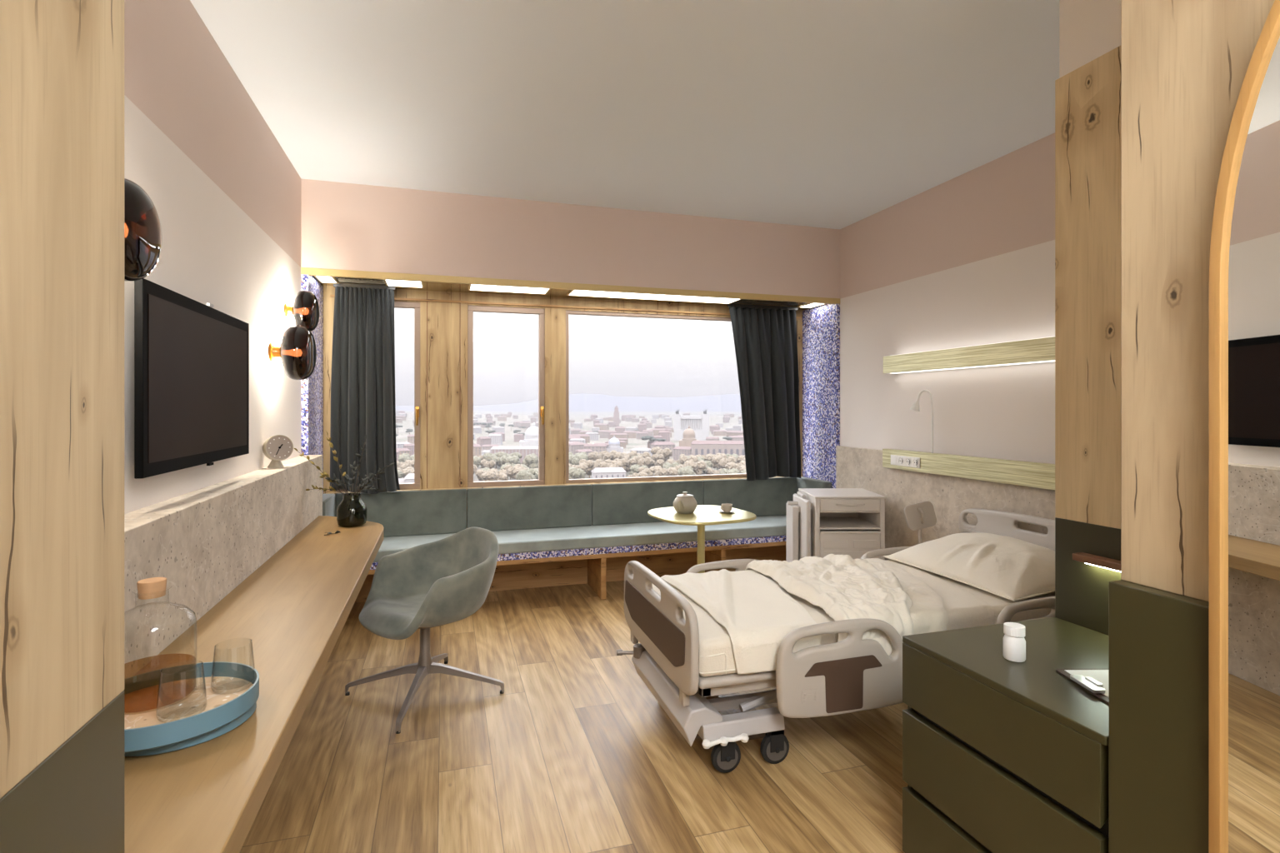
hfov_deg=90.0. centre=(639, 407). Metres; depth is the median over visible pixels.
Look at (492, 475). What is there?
broadleaf tree
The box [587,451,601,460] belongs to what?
broadleaf tree
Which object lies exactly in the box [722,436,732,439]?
umbrella pine
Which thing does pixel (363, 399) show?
curtain
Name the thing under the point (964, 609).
sheet
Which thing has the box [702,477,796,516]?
cushion
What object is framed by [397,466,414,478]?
broadleaf tree
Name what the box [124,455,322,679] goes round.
wall
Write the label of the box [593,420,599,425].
townhouse
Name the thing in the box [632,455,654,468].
broadleaf tree
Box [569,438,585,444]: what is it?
townhouse
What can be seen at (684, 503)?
teapot
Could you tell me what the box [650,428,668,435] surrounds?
townhouse
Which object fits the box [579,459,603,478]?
broadleaf tree
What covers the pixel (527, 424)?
townhouse
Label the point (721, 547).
oak shelf
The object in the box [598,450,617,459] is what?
broadleaf tree
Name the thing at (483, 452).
townhouse
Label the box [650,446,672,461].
broadleaf tree
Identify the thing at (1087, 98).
partition panel
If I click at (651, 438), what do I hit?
umbrella pine
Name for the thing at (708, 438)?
townhouse
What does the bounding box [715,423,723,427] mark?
townhouse
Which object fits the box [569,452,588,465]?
broadleaf tree
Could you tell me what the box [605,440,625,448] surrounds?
townhouse
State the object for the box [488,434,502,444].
townhouse
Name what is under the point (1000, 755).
chest
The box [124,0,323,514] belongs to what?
wall
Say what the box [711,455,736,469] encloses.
broadleaf tree
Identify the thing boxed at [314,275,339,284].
recessed light
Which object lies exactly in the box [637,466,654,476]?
broadleaf tree
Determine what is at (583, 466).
broadleaf tree
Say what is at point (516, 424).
townhouse
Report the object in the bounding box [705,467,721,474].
broadleaf tree
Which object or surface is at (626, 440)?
townhouse
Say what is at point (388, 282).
recessed light
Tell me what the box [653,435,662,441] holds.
townhouse
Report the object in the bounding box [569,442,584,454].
townhouse
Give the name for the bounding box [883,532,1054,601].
pillow
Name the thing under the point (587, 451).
townhouse
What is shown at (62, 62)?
wooden panel
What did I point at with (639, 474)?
broadleaf tree
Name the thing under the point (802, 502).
tray
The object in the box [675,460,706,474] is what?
broadleaf tree
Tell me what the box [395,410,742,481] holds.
buildings
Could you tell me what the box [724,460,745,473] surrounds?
broadleaf tree
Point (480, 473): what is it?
broadleaf tree
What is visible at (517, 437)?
townhouse
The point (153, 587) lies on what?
carafe
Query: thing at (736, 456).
broadleaf tree
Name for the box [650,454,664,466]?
broadleaf tree
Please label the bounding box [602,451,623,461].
broadleaf tree
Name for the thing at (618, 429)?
townhouse
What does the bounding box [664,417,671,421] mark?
townhouse
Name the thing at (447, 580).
swivel armchair
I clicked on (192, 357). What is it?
television
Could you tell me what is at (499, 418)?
townhouse
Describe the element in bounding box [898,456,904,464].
socket
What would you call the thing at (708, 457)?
broadleaf tree
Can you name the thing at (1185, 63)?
wooden panel
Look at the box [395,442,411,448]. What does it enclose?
townhouse
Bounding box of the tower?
[613,405,619,426]
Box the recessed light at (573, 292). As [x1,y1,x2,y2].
[566,290,740,304]
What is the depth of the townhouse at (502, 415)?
2805.71 m
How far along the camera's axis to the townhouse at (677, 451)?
865.57 m
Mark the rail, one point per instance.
(1037, 475)
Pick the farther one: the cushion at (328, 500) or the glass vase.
the cushion at (328, 500)
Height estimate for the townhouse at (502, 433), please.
31.326 m
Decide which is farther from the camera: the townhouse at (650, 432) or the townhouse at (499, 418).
the townhouse at (499, 418)
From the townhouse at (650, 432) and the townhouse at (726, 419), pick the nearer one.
the townhouse at (650, 432)
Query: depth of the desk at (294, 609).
1.61 m
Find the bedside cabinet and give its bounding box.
[786,488,885,562]
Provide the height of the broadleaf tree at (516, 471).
25.985 m
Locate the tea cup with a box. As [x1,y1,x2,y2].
[720,503,732,512]
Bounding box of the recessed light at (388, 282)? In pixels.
[384,280,424,288]
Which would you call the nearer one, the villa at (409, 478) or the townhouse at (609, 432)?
the villa at (409, 478)
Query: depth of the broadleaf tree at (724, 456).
726.75 m
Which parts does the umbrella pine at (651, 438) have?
crown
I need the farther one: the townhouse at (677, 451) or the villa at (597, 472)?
the townhouse at (677, 451)
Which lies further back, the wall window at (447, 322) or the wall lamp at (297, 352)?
the wall window at (447, 322)
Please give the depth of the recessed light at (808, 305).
5.39 m
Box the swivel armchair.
[345,527,504,734]
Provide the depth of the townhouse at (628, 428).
1726.02 m
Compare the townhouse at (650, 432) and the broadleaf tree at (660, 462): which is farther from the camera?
the townhouse at (650, 432)
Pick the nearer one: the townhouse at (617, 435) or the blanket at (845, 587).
the blanket at (845, 587)
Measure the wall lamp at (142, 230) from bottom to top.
0.247 m
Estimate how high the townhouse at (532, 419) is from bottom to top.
35.718 m
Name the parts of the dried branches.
stem, stem, stem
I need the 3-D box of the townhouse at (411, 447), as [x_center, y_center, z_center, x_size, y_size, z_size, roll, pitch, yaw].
[-352.998,70.253,981.492,18.616,29.869,11.591,0,0,-24]
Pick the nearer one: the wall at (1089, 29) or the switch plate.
the wall at (1089, 29)
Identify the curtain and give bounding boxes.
[329,283,399,494]
[727,303,800,480]
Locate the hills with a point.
(577, 402)
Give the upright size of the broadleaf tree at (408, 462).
30.192 m
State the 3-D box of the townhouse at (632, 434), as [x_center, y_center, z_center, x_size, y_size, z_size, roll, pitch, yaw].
[-19.098,70.142,1498.129,39.443,31.544,17.032,0,0,10]
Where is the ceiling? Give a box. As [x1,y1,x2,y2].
[190,0,1059,229]
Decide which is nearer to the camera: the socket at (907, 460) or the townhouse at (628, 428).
the socket at (907, 460)
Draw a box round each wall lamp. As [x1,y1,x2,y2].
[124,178,161,281]
[268,325,316,379]
[284,290,319,331]
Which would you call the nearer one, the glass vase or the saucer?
the glass vase
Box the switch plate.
[890,455,896,464]
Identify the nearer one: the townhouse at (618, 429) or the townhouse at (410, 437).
the townhouse at (410, 437)
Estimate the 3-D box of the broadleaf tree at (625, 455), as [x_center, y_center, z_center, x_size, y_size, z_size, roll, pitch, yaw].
[-19.271,67.480,745.921,25.066,29.760,26.996,0,0,29]
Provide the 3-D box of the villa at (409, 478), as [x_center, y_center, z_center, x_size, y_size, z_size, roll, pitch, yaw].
[-143.979,51.900,404.118,21.200,21.000,13.200,0,0,-20]
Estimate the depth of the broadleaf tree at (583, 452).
765.17 m
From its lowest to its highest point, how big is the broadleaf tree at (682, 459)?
33.947 m
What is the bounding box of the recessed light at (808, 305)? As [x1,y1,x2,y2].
[797,303,824,308]
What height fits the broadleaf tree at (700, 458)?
29.887 m
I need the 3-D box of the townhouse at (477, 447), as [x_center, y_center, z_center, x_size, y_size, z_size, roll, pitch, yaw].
[-250.540,70.330,922.853,40.873,35.726,17.650,0,0,-27]
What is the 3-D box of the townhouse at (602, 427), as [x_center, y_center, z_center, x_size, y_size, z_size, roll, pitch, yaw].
[-117.451,66.388,1955.122,43.983,35.751,18.993,0,0,25]
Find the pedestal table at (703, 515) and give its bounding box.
[647,505,756,573]
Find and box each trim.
[300,267,839,304]
[312,275,825,309]
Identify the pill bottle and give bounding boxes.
[1003,622,1025,662]
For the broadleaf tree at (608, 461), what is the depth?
682.88 m
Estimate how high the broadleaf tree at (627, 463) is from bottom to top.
30.782 m
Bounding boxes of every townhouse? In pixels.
[395,415,405,420]
[395,418,402,423]
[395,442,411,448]
[396,448,409,461]
[403,444,414,455]
[407,435,414,444]
[473,426,481,433]
[473,444,481,457]
[476,436,490,446]
[481,445,499,451]
[481,450,490,455]
[487,420,495,425]
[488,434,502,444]
[491,426,504,433]
[491,432,504,441]
[497,416,506,421]
[500,414,510,417]
[512,415,518,419]
[513,421,519,427]
[514,434,524,442]
[518,421,530,428]
[530,417,536,423]
[533,412,538,417]
[569,434,589,443]
[569,436,581,441]
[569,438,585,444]
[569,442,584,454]
[570,429,580,434]
[573,422,582,429]
[574,449,593,455]
[579,430,592,434]
[583,443,607,453]
[585,432,599,440]
[590,414,597,420]
[591,427,599,431]
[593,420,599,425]
[594,423,609,429]
[595,418,603,423]
[600,430,609,438]
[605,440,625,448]
[607,416,613,421]
[608,421,614,427]
[608,430,616,439]
[610,433,628,439]
[615,426,625,433]
[617,438,628,444]
[621,415,627,420]
[623,430,639,438]
[625,416,633,421]
[625,426,637,430]
[630,447,653,455]
[631,418,639,422]
[635,432,648,439]
[637,423,646,432]
[642,430,653,436]
[644,422,652,428]
[647,440,659,449]
[650,419,656,423]
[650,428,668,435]
[650,441,675,457]
[652,415,659,419]
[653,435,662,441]
[654,425,665,428]
[658,430,669,441]
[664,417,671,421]
[665,420,672,426]
[673,446,691,460]
[705,436,719,440]
[711,425,719,434]
[713,430,727,435]
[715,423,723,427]
[723,416,729,422]
[725,427,733,431]
[726,430,743,436]
[727,435,743,440]
[732,425,741,430]
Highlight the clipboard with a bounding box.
[1055,668,1108,704]
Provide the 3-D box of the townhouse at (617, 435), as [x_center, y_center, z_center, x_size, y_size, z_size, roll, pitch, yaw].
[-44.306,68.211,1342.498,37.027,30.023,15.989,0,0,9]
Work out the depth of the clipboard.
1.64 m
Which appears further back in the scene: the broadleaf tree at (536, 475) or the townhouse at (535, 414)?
the townhouse at (535, 414)
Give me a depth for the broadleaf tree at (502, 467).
630.87 m
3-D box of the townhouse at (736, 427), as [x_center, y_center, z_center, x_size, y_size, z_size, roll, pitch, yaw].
[277.945,64.904,1831.126,24.699,31.168,14.898,0,0,10]
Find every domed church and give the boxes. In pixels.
[519,422,538,446]
[606,435,623,453]
[679,425,699,446]
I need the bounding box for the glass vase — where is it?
[336,493,367,527]
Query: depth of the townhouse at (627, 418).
2513.18 m
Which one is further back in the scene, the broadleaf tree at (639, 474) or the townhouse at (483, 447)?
the townhouse at (483, 447)
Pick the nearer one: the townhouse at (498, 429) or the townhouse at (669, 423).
the townhouse at (498, 429)
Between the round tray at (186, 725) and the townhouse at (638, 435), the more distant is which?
the townhouse at (638, 435)
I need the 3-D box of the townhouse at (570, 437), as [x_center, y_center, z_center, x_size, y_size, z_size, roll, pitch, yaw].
[-126.033,69.356,1173.494,37.929,33.826,16.378,0,0,14]
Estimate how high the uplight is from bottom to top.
0.126 m
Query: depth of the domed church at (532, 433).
973.90 m
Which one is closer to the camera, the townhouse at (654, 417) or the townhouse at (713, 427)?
the townhouse at (713, 427)
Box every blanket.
[660,569,820,674]
[745,554,913,655]
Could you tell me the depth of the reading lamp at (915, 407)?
4.13 m
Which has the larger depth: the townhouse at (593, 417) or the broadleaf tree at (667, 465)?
the townhouse at (593, 417)
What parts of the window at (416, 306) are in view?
handle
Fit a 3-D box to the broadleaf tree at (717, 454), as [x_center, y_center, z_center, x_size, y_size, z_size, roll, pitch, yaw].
[94.389,68.865,784.285,23.823,26.149,22.120,0,0,-34]
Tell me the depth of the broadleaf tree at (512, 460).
699.59 m
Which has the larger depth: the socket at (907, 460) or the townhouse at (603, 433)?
the townhouse at (603, 433)
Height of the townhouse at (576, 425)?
33.326 m
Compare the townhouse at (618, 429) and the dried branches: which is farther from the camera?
the townhouse at (618, 429)
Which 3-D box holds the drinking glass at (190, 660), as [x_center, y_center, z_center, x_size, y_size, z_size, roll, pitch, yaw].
[-0.941,0.581,1.314,0.086,0.098,0.086,0,0,-17]
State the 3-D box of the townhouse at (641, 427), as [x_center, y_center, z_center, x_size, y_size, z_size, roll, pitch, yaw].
[6.082,67.330,1882.412,24.780,41.492,15.429,0,0,-14]
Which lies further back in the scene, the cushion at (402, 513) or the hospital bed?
the cushion at (402, 513)
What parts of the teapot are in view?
spout, lid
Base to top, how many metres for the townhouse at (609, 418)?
30.727 m
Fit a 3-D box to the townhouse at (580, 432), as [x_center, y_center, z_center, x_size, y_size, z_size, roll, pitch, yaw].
[-137.954,72.248,1636.609,33.132,25.813,14.307,0,0,-8]
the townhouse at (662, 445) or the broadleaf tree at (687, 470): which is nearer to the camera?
the broadleaf tree at (687, 470)
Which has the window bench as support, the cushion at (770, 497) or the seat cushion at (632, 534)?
the seat cushion at (632, 534)
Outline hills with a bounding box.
[395,393,741,411]
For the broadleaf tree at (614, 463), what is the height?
30.558 m
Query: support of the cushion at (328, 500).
on the seat cushion at (632, 534)
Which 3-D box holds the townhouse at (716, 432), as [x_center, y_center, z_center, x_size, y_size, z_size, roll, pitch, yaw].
[205.978,71.053,1639.742,36.247,27.448,15.652,0,0,-3]
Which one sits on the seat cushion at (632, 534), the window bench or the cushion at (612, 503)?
the cushion at (612, 503)
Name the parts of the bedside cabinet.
door panel, door, drawer, door panel, drawer handle, door panel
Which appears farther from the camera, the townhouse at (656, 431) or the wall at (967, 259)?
the townhouse at (656, 431)
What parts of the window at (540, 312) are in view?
handle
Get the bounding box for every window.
[322,285,804,525]
[336,301,419,492]
[467,305,544,487]
[565,310,746,483]
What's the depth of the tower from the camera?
2089.61 m
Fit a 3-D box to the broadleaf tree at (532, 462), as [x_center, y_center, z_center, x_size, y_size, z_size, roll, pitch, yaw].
[-120.525,66.839,705.754,17.707,30.410,21.580,0,0,-35]
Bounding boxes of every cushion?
[322,493,335,516]
[335,489,466,537]
[373,515,786,562]
[466,484,591,531]
[591,480,702,525]
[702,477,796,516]
[796,476,831,494]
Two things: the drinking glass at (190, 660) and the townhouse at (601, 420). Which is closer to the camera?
the drinking glass at (190, 660)
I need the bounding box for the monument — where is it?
[673,409,709,440]
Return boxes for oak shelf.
[367,541,786,574]
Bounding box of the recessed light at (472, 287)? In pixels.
[468,284,550,294]
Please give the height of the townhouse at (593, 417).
43.580 m
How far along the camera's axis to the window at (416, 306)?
4.75 m
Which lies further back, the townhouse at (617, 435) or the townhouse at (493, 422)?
the townhouse at (493, 422)
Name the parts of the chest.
panel, drawer, panel, drawer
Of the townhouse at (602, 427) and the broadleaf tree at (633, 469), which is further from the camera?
the townhouse at (602, 427)
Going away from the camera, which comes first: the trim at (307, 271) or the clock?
the clock
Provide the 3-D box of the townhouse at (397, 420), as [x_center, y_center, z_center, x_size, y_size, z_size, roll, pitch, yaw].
[-805.268,48.349,2103.912,42.048,27.968,18.157,0,0,-39]
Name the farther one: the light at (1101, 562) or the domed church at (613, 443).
the domed church at (613, 443)
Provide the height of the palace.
34.000 m
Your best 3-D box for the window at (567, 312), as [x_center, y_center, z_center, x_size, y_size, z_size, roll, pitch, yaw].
[0.395,-0.087,5.413,2.078,1.375,0.058,0,0,-17]
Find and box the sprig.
[324,530,339,534]
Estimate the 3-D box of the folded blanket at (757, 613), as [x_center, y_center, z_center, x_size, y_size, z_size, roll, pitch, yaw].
[0.487,0.913,2.904,0.571,0.174,0.922,0,0,-17]
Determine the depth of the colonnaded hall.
808.38 m
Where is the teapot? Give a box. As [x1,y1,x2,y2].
[673,491,697,514]
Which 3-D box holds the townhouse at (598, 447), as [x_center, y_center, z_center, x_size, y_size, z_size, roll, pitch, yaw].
[-62.594,68.745,902.139,32.764,37.557,18.309,0,0,2]
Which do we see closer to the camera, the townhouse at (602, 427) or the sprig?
the sprig
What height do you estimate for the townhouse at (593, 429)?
29.397 m
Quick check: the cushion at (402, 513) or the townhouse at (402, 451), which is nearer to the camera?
the cushion at (402, 513)
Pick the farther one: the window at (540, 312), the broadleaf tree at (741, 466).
the broadleaf tree at (741, 466)
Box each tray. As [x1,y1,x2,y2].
[124,661,259,756]
[786,490,805,562]
[793,494,810,560]
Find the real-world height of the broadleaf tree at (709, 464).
31.995 m
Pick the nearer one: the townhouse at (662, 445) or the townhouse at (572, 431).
the townhouse at (662, 445)
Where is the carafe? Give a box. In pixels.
[124,577,196,697]
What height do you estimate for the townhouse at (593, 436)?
30.261 m
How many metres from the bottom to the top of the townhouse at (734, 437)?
29.975 m
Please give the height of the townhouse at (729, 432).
34.858 m
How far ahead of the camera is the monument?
1327.59 m
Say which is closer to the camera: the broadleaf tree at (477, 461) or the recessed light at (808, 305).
the recessed light at (808, 305)
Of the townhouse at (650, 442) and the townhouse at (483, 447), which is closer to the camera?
the townhouse at (483, 447)
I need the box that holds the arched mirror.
[1209,0,1279,852]
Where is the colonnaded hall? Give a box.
[490,445,538,464]
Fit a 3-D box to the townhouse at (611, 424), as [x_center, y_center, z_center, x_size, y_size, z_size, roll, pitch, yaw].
[-93.895,58.890,2076.666,19.534,27.255,12.163,0,0,-10]
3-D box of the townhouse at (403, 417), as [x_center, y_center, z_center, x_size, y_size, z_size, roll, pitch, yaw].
[-837.027,42.452,2238.450,34.285,29.055,14.805,0,0,-32]
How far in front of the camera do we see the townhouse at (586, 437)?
1213.22 m
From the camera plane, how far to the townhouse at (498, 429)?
1672.10 m
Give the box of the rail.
[882,448,1054,490]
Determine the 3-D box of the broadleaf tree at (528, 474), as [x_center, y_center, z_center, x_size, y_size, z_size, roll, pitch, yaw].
[-98.293,67.345,551.796,17.302,29.808,21.085,0,0,-16]
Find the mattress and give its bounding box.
[652,569,1054,677]
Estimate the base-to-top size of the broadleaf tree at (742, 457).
30.347 m
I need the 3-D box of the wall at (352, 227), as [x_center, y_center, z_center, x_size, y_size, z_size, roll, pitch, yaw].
[-0.352,-1.228,4.933,4.142,0.684,0.640,0,0,-17]
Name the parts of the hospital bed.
footboard, rail, bed frame, lifting arm, rail, rail, holder arm, headboard, rail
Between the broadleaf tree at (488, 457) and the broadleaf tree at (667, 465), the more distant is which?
the broadleaf tree at (488, 457)
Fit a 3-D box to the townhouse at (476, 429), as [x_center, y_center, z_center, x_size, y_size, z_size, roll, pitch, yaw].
[-425.174,63.669,1655.718,16.188,28.624,26.838,0,0,41]
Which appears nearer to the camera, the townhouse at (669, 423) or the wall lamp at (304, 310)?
the wall lamp at (304, 310)
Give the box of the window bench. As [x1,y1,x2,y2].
[355,535,786,602]
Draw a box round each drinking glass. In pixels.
[155,660,207,723]
[210,639,254,693]
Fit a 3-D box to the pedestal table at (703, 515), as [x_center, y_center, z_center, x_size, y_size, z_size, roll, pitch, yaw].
[0.383,1.030,4.013,0.629,0.740,0.629,0,0,-17]
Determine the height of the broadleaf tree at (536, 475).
27.851 m
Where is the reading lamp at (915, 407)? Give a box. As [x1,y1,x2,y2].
[910,390,933,453]
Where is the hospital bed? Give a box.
[616,501,1054,773]
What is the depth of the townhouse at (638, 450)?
827.55 m
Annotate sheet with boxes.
[863,558,948,634]
[885,560,994,630]
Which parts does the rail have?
socket plate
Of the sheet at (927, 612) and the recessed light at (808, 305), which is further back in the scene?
the recessed light at (808, 305)
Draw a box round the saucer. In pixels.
[719,510,734,513]
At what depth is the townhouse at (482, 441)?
1095.52 m
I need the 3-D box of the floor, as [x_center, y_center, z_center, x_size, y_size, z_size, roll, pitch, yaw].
[0.572,1.460,1.911,4.142,0.120,6.920,0,0,-17]
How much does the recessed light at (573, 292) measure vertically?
0.007 m
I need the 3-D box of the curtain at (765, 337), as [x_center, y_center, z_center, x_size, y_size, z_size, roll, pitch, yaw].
[1.062,-0.127,5.429,0.688,1.483,0.099,0,0,-17]
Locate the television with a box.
[134,278,249,479]
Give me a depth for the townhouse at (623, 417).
2599.93 m
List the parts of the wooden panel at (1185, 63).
oak door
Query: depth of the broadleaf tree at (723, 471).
563.79 m
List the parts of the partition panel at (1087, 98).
olive panel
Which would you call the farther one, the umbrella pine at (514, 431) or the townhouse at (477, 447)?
the umbrella pine at (514, 431)
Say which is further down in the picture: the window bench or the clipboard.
the clipboard
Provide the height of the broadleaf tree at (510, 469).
27.369 m
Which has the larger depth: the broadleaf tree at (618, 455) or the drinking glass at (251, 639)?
the broadleaf tree at (618, 455)
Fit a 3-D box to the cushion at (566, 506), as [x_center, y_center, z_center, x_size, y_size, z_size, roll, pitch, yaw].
[-0.844,0.771,4.950,0.954,0.327,0.047,0,0,-17]
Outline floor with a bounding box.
[239,580,907,852]
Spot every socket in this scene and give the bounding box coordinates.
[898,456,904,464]
[905,457,911,465]
[912,458,918,466]
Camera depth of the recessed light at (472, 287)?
4.67 m
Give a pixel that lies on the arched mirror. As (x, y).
(1244, 259)
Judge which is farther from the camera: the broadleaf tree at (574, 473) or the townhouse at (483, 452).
the townhouse at (483, 452)
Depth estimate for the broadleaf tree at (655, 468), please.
593.37 m
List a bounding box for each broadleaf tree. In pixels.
[396,460,414,469]
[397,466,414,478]
[397,470,403,478]
[398,453,414,462]
[473,455,481,467]
[473,464,477,474]
[475,468,498,481]
[477,467,489,480]
[480,459,495,469]
[482,451,507,468]
[485,469,508,480]
[499,455,519,465]
[500,463,516,479]
[504,464,529,479]
[506,452,521,459]
[513,468,537,479]
[515,468,536,479]
[522,455,538,469]
[534,468,538,479]
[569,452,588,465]
[569,462,588,471]
[569,466,585,479]
[573,451,589,460]
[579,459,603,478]
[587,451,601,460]
[597,460,623,467]
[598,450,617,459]
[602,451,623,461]
[604,458,620,463]
[620,457,636,472]
[622,452,630,459]
[627,471,648,477]
[629,450,650,458]
[629,464,648,474]
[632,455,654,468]
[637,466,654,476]
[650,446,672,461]
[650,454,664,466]
[651,466,667,476]
[654,458,674,468]
[654,466,678,476]
[662,462,681,469]
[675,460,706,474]
[676,455,699,464]
[677,465,695,475]
[695,454,712,460]
[695,460,712,474]
[696,456,704,461]
[705,453,725,455]
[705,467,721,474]
[710,454,726,470]
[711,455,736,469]
[720,468,739,474]
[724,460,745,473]
[725,454,738,458]
[728,455,744,464]
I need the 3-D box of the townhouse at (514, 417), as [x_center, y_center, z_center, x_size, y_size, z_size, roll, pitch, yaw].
[-525.769,44.285,2696.695,22.579,28.027,12.618,0,0,-22]
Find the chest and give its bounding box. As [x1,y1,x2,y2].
[902,617,1108,852]
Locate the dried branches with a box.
[294,430,394,494]
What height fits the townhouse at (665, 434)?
39.082 m
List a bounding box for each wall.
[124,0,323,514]
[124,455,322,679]
[301,179,839,298]
[802,132,1054,560]
[1059,0,1120,78]
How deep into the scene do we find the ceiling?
2.95 m
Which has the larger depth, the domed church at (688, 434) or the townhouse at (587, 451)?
the domed church at (688, 434)
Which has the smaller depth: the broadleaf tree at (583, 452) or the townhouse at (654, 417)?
the broadleaf tree at (583, 452)
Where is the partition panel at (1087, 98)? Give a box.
[1055,45,1121,635]
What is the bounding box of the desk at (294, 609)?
[124,515,383,852]
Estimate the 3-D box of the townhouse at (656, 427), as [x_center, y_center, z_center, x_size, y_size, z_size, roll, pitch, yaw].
[51.727,68.465,1654.720,25.639,45.522,15.964,0,0,28]
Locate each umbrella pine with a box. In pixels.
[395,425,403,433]
[513,430,521,434]
[640,435,655,448]
[655,438,665,441]
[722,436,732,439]
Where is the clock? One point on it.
(277, 448)
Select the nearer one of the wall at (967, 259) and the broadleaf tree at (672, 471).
the wall at (967, 259)
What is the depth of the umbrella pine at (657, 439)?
1113.99 m
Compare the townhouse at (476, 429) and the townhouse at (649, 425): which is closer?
the townhouse at (476, 429)
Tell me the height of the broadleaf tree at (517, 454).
27.336 m
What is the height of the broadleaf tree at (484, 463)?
25.251 m
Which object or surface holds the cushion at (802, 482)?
on the seat cushion at (632, 534)
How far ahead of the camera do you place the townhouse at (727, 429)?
1754.06 m
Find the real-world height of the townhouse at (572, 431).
29.306 m
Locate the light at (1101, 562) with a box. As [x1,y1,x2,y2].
[1072,552,1120,572]
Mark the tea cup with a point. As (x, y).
(727, 507)
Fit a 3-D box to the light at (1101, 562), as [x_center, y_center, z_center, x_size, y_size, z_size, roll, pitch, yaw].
[1.484,0.480,1.807,0.045,0.028,0.527,0,0,-17]
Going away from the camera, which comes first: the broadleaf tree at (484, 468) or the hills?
the broadleaf tree at (484, 468)
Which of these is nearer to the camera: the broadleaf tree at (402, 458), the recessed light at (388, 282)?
the recessed light at (388, 282)
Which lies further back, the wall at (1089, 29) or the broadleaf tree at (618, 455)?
the broadleaf tree at (618, 455)
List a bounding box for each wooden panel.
[0,0,124,852]
[1108,0,1274,852]
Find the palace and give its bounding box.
[691,440,744,456]
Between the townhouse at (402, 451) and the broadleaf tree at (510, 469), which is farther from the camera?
the townhouse at (402, 451)
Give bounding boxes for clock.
[262,435,293,468]
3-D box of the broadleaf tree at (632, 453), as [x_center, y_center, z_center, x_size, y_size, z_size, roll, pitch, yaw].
[-0.816,66.595,724.881,25.189,35.644,23.388,0,0,-9]
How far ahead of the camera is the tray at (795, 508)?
4.54 m
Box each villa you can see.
[398,473,414,483]
[590,467,626,478]
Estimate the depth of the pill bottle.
1.77 m
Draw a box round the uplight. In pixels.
[883,336,1054,373]
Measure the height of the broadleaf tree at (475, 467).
30.152 m
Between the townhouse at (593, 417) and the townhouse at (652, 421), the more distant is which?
the townhouse at (593, 417)
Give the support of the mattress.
on the hospital bed
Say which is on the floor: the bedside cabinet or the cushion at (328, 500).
the bedside cabinet
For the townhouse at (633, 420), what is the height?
27.227 m
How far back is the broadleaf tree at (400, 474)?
560.08 m
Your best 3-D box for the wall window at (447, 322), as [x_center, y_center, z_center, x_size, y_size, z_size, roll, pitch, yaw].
[-0.422,0.257,5.160,4.142,2.286,0.165,0,0,-17]

